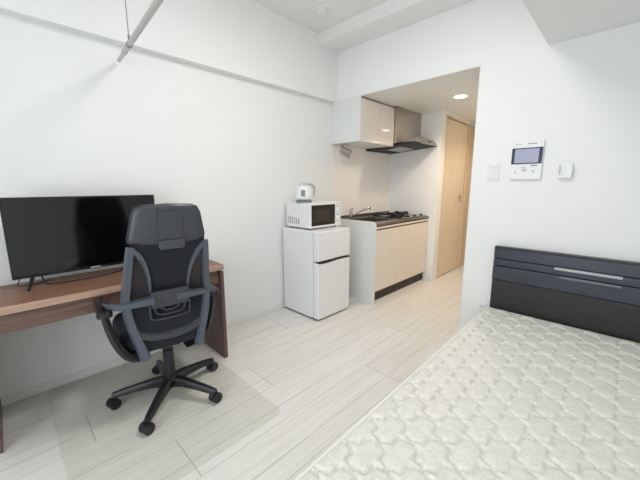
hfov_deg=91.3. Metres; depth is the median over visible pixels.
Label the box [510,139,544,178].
intercom
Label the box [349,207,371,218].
kitchen faucet
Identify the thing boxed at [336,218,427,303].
base cabinet
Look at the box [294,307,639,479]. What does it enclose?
mattress
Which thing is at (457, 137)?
door
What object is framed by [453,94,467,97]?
recessed light
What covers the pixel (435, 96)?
ceiling
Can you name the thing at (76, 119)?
wall
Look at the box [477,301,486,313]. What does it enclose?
wall outlet
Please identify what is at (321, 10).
smoke detector
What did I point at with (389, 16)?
beam
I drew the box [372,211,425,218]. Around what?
gas stove
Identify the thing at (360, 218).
sink basin
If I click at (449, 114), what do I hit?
door frame
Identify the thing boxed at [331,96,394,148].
upper cabinet
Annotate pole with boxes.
[117,0,163,61]
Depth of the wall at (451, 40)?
2.79 m
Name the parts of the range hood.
baffle plate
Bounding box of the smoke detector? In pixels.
[316,5,327,15]
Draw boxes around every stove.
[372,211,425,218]
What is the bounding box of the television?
[0,195,154,290]
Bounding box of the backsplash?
[332,145,390,215]
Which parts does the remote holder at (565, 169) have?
plate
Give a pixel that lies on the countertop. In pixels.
(365, 216)
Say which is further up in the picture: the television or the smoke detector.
the smoke detector
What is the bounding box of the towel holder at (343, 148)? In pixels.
[340,144,351,158]
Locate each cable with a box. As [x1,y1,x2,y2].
[17,279,49,285]
[41,269,122,283]
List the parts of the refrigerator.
door, door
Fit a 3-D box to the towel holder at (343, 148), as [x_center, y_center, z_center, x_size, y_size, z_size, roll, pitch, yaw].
[0.297,-1.021,3.613,0.153,0.162,0.076,10,14,44]
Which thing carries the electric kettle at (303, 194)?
on the microwave oven
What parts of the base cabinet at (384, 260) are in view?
panel, door, handle rail, rail, door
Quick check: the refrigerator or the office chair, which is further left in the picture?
the office chair
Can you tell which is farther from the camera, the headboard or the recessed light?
the recessed light
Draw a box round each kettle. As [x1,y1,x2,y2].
[295,182,315,202]
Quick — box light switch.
[486,162,499,179]
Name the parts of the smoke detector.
plate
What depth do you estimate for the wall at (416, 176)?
4.24 m
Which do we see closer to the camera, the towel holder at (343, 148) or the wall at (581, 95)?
the wall at (581, 95)
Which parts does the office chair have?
armrest, seat, cross arm, frame, leg, leg, leg, panel, headrest panel, cross arm, leg, leg, armrest, frame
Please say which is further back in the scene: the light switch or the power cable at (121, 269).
the light switch
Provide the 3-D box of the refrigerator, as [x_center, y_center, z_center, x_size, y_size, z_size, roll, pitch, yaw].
[-0.036,0.302,3.276,0.516,0.872,0.467,10,14,44]
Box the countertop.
[341,211,428,225]
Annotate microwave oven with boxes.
[286,200,340,229]
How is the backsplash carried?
attached to the wall at (76, 119)
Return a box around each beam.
[0,0,335,102]
[318,0,473,52]
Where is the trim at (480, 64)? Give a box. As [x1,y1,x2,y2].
[336,64,480,325]
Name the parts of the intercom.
screen frame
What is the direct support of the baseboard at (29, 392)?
attached to the wall at (76, 119)
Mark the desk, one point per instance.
(20, 308)
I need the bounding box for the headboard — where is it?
[489,245,639,342]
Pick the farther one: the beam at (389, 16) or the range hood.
the range hood
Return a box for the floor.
[0,265,463,479]
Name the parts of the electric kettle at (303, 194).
lid, handle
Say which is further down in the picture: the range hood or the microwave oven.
the microwave oven
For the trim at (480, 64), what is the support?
attached to the wall partition
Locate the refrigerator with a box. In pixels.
[283,226,349,319]
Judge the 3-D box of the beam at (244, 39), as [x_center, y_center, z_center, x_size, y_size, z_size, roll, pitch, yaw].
[-1.375,-1.572,1.921,0.068,0.608,4.368,10,14,44]
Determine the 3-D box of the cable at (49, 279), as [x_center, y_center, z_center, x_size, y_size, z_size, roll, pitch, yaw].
[-1.679,0.203,1.836,0.042,0.117,0.148,7,12,34]
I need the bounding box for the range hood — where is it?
[366,106,436,153]
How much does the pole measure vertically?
0.738 m
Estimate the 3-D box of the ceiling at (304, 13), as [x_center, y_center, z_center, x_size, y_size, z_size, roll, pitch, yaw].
[-0.227,-1.736,0.751,3.520,0.120,4.608,10,14,44]
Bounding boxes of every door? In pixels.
[436,115,470,278]
[460,128,474,265]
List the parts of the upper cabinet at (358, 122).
panel, door, door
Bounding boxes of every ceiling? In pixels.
[251,0,387,32]
[367,71,479,123]
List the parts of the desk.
panel, panel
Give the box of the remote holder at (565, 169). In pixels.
[557,161,572,177]
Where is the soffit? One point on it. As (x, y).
(558, 21)
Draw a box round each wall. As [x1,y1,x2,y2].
[0,12,361,397]
[336,0,485,99]
[389,111,446,280]
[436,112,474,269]
[460,0,639,326]
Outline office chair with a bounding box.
[93,203,221,435]
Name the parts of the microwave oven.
door, control panel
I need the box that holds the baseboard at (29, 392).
[1,302,284,405]
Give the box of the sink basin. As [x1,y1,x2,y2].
[349,217,391,220]
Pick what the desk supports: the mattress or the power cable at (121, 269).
the power cable at (121, 269)
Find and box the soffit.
[522,0,639,44]
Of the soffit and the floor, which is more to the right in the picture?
the soffit
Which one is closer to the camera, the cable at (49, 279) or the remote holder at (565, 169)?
the cable at (49, 279)
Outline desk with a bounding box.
[0,260,227,453]

